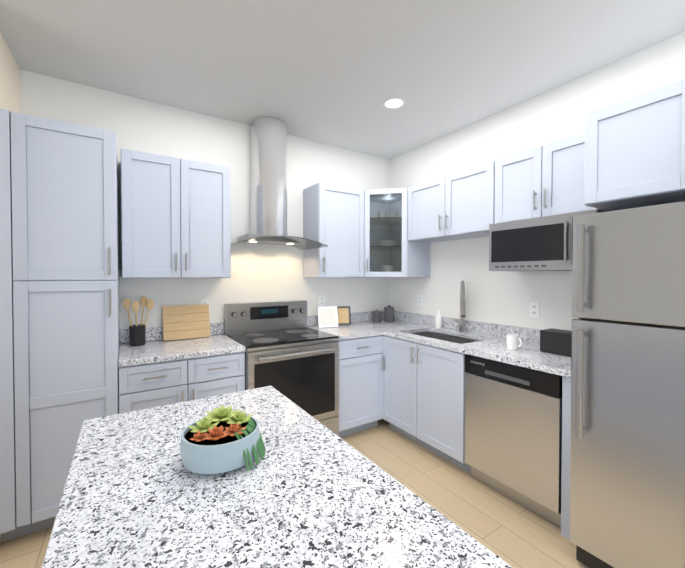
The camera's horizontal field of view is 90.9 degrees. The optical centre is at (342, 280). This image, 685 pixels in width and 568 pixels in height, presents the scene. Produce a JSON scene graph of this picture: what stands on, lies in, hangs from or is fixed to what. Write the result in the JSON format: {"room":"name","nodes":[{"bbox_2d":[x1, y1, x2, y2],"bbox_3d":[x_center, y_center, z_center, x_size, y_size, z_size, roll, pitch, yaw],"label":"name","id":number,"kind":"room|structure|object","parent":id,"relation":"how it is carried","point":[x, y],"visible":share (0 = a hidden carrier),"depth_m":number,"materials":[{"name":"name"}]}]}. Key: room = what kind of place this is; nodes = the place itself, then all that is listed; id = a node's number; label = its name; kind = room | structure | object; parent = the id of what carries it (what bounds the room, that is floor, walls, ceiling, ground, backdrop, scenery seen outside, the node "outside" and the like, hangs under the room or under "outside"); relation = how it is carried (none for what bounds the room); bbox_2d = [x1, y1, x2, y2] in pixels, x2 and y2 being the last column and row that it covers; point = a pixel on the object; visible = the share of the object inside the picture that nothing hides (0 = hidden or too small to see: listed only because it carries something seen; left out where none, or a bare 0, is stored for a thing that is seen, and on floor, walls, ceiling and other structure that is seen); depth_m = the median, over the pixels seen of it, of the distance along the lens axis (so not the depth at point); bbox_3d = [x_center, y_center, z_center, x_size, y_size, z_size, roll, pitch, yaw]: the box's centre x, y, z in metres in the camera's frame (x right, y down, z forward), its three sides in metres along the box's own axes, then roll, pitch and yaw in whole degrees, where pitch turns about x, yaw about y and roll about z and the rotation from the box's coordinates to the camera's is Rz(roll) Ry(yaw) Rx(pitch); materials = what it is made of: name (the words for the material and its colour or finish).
{"room":"kitchen","nodes":[
{"label":"kitchen","id":0,"kind":"room"},
{"bbox_2d":[0,32,19,542],"bbox_3d":[-1.962,0.009,1.886,0.120,2.760,0.705,-1,1,-33],"label":"wall","id":1,"kind":"structure","parent":0,"point":[9,85],"depth_m":1.98,"materials":[{"name":"paint"}]},
{"bbox_2d":[19,69,389,345],"bbox_3d":[-2.088,0.002,2.295,6.455,2.760,0.120,-1,1,-33],"label":"wall","id":2,"kind":"structure","parent":0,"point":[265,273],"depth_m":2.93,"materials":[{"name":"paint"}]},
{"bbox_2d":[121,149,230,277],"bbox_3d":[-1.242,-0.451,2.543,0.712,0.860,0.360,-1,1,-33],"label":"upper cabinet","id":3,"kind":"object","parent":2,"relation":"attached to","point":[175,217],"visible":1,"depth_m":2.40,"materials":[{"name":"grey paint"}]},
{"bbox_2d":[201,299,209,312],"bbox_3d":[-1.153,0.217,2.826,0.070,0.115,0.008,-1,1,-33],"label":"electrical outlet plate","id":4,"kind":"object","parent":2,"relation":"attached to","point":[207,301],"depth_m":2.83,"materials":[{"name":"white plastic"}]},
{"bbox_2d":[231,117,327,249],"bbox_3d":[-0.571,-0.838,2.888,0.736,1.092,0.500,-1,1,-33],"label":"range hood","id":5,"kind":"object","parent":2,"relation":"attached to","point":[268,180],"visible":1,"depth_m":2.88,"materials":[{"name":"silver metal"}]},
{"bbox_2d":[319,295,324,306],"bbox_3d":[-0.211,0.208,3.435,0.070,0.115,0.008,-1,1,-33],"label":"electrical outlet plate","id":6,"kind":"object","parent":2,"relation":"attached to","point":[321,297],"depth_m":3.43,"materials":[{"name":"white plastic"}]},
{"bbox_2d":[303,182,363,276],"bbox_3d":[-0.075,-0.463,3.297,0.508,0.860,0.360,-1,1,-33],"label":"upper cabinet","id":7,"kind":"object","parent":2,"relation":"attached to","point":[333,218],"visible":1,"depth_m":3.17,"materials":[{"name":"grey paint"}]},
{"bbox_2d":[364,187,430,276],"bbox_3d":[0.463,-0.465,3.489,0.618,0.860,0.624,-1,1,-33],"label":"upper cabinet","id":8,"kind":"object","parent":2,"relation":"attached to","point":[391,249],"visible":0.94,"depth_m":3.31,"materials":[{"name":"grey paint"}]},
{"bbox_2d":[0,419,588,567],"bbox_3d":[-0.399,1.471,-0.297,6.455,0.100,6.345,-1,1,-33],"label":"floor","id":9,"kind":"structure","parent":0,"point":[512,533],"depth_m":2.02,"materials":[{"name":"wood"}]},
{"bbox_2d":[0,108,118,541],"bbox_3d":[-1.698,0.256,2.080,0.524,2.260,0.658,-1,1,-33],"label":"pantry cabinet","id":10,"kind":"object","parent":9,"relation":"on","point":[59,317],"visible":0.94,"depth_m":1.82,"materials":[{"name":"grey paint"}]},
{"bbox_2d":[118,352,244,413],"bbox_3d":[-1.163,0.941,2.437,0.748,0.878,0.658,-1,1,-33],"label":"base cabinet","id":11,"kind":"object","parent":9,"relation":"on","point":[147,386],"visible":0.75,"depth_m":2.16,"materials":[{"name":"grey paint"}]},
{"bbox_2d":[118,322,244,366],"bbox_3d":[-1.170,0.433,2.441,0.748,0.136,0.632,-1,1,-33],"label":"countertop","id":12,"kind":"structure","parent":11,"relation":"on","point":[155,348],"depth_m":2.36,"materials":[{"name":"white stone"}]},
{"bbox_2d":[122,296,153,345],"bbox_3d":[-1.479,0.289,2.443,0.194,0.350,0.104,-1,1,-33],"label":"utensil crock","id":13,"kind":"object","parent":12,"relation":"on","point":[137,334],"visible":1,"depth_m":2.41,"materials":[{"name":"black plastic"}]},
{"bbox_2d":[162,304,209,340],"bbox_3d":[-1.243,0.330,2.692,0.342,0.264,0.076,-1,1,-33],"label":"cutting board","id":14,"kind":"object","parent":12,"relation":"on","point":[186,321],"visible":1,"depth_m":2.68,"materials":[{"name":"brown wood"}]},
{"bbox_2d":[225,300,338,434],"bbox_3d":[-0.502,0.787,2.805,0.756,1.175,0.707,-1,1,-33],"label":"range","id":15,"kind":"object","parent":9,"relation":"on","point":[291,355],"visible":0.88,"depth_m":2.67,"materials":[{"name":"silver metal"}]},
{"bbox_2d":[338,335,385,437],"bbox_3d":[-0.003,0.930,3.183,0.480,0.878,0.664,-1,1,-33],"label":"base cabinet","id":16,"kind":"object","parent":9,"relation":"on","point":[362,361],"depth_m":2.96,"materials":[{"name":"grey paint"}]},
{"bbox_2d":[386,336,470,473],"bbox_3d":[0.691,0.931,3.136,0.637,0.878,1.495,-1,1,-33],"label":"base cabinet","id":17,"kind":"object","parent":9,"relation":"on","point":[413,391],"depth_m":2.63,"materials":[{"name":"grey paint"}]},
{"bbox_2d":[307,310,570,377],"bbox_3d":[0.679,0.518,2.708,1.118,0.314,2.196,-1,1,-33],"label":"countertop","id":18,"kind":"structure","parent":17,"relation":"on","point":[482,339],"depth_m":2.82,"materials":[{"name":"white stone"}]},
{"bbox_2d":[317,306,339,327],"bbox_3d":[-0.141,0.351,3.257,0.201,0.199,0.050,0,1,-24],"label":"photo frame","id":19,"kind":"object","parent":18,"relation":"on","point":[332,316],"depth_m":3.25,"materials":[{"name":"white"}]},
{"bbox_2d":[340,306,350,324],"bbox_3d":[0.008,0.354,3.388,0.151,0.189,0.047,0,1,-12],"label":"photo frame","id":20,"kind":"object","parent":18,"relation":"on","point":[345,314],"depth_m":3.39,"materials":[{"name":"black"}]},
{"bbox_2d":[373,310,380,322],"bbox_3d":[0.369,0.380,3.616,0.089,0.135,0.089,-1,1,-42],"label":"canister","id":21,"kind":"object","parent":18,"relation":"on","point":[376,314],"depth_m":3.58,"materials":[{"name":"grey"}]},
{"bbox_2d":[384,305,393,322],"bbox_3d":[0.506,0.356,3.644,0.109,0.180,0.109,-1,1,-42],"label":"canister","id":22,"kind":"object","parent":18,"relation":"on","point":[389,314],"depth_m":3.60,"materials":[{"name":"grey"}]},
{"bbox_2d":[435,310,441,328],"bbox_3d":[0.916,0.368,3.212,0.060,0.170,0.060,-1,1,-33],"label":"soap bottle","id":23,"kind":"object","parent":18,"relation":"on","point":[438,320],"visible":1,"depth_m":3.19,"materials":[{"name":"white plastic"}]},
{"bbox_2d":[451,280,465,331],"bbox_3d":[1.018,0.228,2.949,0.174,0.458,0.236,-1,1,-33],"label":"faucet","id":24,"kind":"object","parent":18,"relation":"on","point":[462,308],"visible":1,"depth_m":2.86,"materials":[{"name":"silver metal"}]},
{"bbox_2d":[506,334,521,349],"bbox_3d":[1.167,0.419,2.290,0.080,0.095,0.103,-1,1,-33],"label":"mug","id":25,"kind":"object","parent":18,"relation":"on","point":[512,341],"visible":1,"depth_m":2.27,"materials":[{"name":"white ceramic"}]},
{"bbox_2d":[540,328,571,356],"bbox_3d":[1.432,0.397,2.165,0.150,0.142,0.240,-1,1,-33],"label":"toaster","id":26,"kind":"object","parent":18,"relation":"on","point":[556,341],"visible":0.6,"depth_m":2.15,"materials":[{"name":"black plastic"}]},
{"bbox_2d":[465,354,561,527],"bbox_3d":[1.251,0.945,2.241,0.580,0.876,0.610,-1,1,-33],"label":"dishwasher","id":27,"kind":"object","parent":9,"relation":"on","point":[513,432],"visible":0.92,"depth_m":2.04,"materials":[{"name":"grey metal"}]},
{"bbox_2d":[561,376,570,539],"bbox_3d":[1.468,0.948,1.964,0.604,0.878,0.080,-1,1,-33],"label":"end panel","id":28,"kind":"object","parent":9,"relation":"on","point":[566,381],"depth_m":1.82,"materials":[{"name":"grey paint"}]},
{"bbox_2d":[570,201,684,567],"bbox_3d":[1.614,0.542,1.484,0.805,1.705,0.815,-1,1,-33],"label":"fridge","id":29,"kind":"object","parent":9,"relation":"on","point":[627,479],"visible":1,"depth_m":1.46,"materials":[{"name":"grey metal"}]},
{"bbox_3d":[-0.163,0.967,0.684,0.644,0.878,1.609,-1,1,-33],"label":"cabinet","id":30,"kind":"object","parent":9,"relation":"on","visible":0},
{"bbox_2d":[41,386,512,567],"bbox_3d":[-0.166,0.510,0.664,0.685,0.036,1.650,-1,1,-33],"label":"countertop","id":31,"kind":"structure","parent":30,"relation":"on","point":[308,491],"depth_m":0.73,"materials":[{"name":"white stone"}]},
{"bbox_2d":[180,405,265,473],"bbox_3d":[-0.323,0.425,0.925,0.221,0.124,0.214,-1,1,-33],"label":"succulent bowl","id":32,"kind":"object","parent":31,"relation":"on","point":[221,439],"visible":1,"depth_m":0.87,"materials":[{"name":"blue ceramic"}]},
{"bbox_2d":[0,0,684,159],"bbox_3d":[-0.399,-1.389,-0.340,6.455,0.100,6.345,-1,1,-33],"label":"ceiling","id":33,"kind":"structure","parent":0,"point":[337,73],"depth_m":2.03,"materials":[{"name":"paint"}]},
{"bbox_2d":[383,98,404,108],"bbox_3d":[0.402,-1.380,2.628,0.170,0.003,0.170,-1,1,-33],"label":"recessed light","id":34,"kind":"object","parent":33,"relation":"in","point":[393,103],"visible":1,"depth_m":2.63,"materials":[{"name":"white"}]},
{"bbox_2d":[390,32,684,330],"bbox_3d":[2.294,0.016,1.351,0.120,2.760,6.225,-1,1,-33],"label":"wall","id":35,"kind":"structure","parent":0,"point":[508,297],"depth_m":2.71,"materials":[{"name":"paint"}]},
{"bbox_2d":[418,295,422,305],"bbox_3d":[0.814,0.207,3.525,0.008,0.115,0.070,-1,1,-33],"label":"electrical outlet plate","id":36,"kind":"object","parent":35,"relation":"attached to","point":[420,297],"depth_m":3.52,"materials":[{"name":"white plastic"}]},
{"bbox_2d":[408,161,494,241],"bbox_3d":[0.983,-0.632,2.917,0.360,0.510,0.895,-1,1,-33],"label":"upper cabinet","id":37,"kind":"object","parent":35,"relation":"attached to","point":[457,205],"visible":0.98,"depth_m":2.78,"materials":[{"name":"grey paint"}]},
{"bbox_2d":[530,302,539,317],"bbox_3d":[1.449,0.221,2.542,0.008,0.115,0.070,-1,1,-33],"label":"electrical outlet plate","id":38,"kind":"object","parent":35,"relation":"attached to","point":[534,309],"depth_m":2.54,"materials":[{"name":"white plastic"}]},
{"bbox_2d":[495,132,607,222],"bbox_3d":[1.409,-0.642,2.258,0.360,0.470,0.666,-1,1,-33],"label":"upper cabinet","id":39,"kind":"object","parent":35,"relation":"attached to","point":[544,180],"visible":0.71,"depth_m":2.18,"materials":[{"name":"grey paint"}]},
{"bbox_2d":[489,209,605,270],"bbox_3d":[1.378,-0.235,2.244,0.433,0.336,0.658,-1,1,-33],"label":"microwave","id":40,"kind":"object","parent":39,"relation":"attached to","point":[544,243],"visible":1,"depth_m":2.16,"materials":[{"name":"grey metal"}]},
{"bbox_2d":[584,79,684,210],"bbox_3d":[1.717,-0.629,1.546,0.614,0.475,0.855,-1,1,-33],"label":"upper cabinet","id":41,"kind":"object","parent":35,"relation":"attached to","point":[634,154],"visible":0.98,"depth_m":1.59,"materials":[{"name":"grey paint"}]}
]}

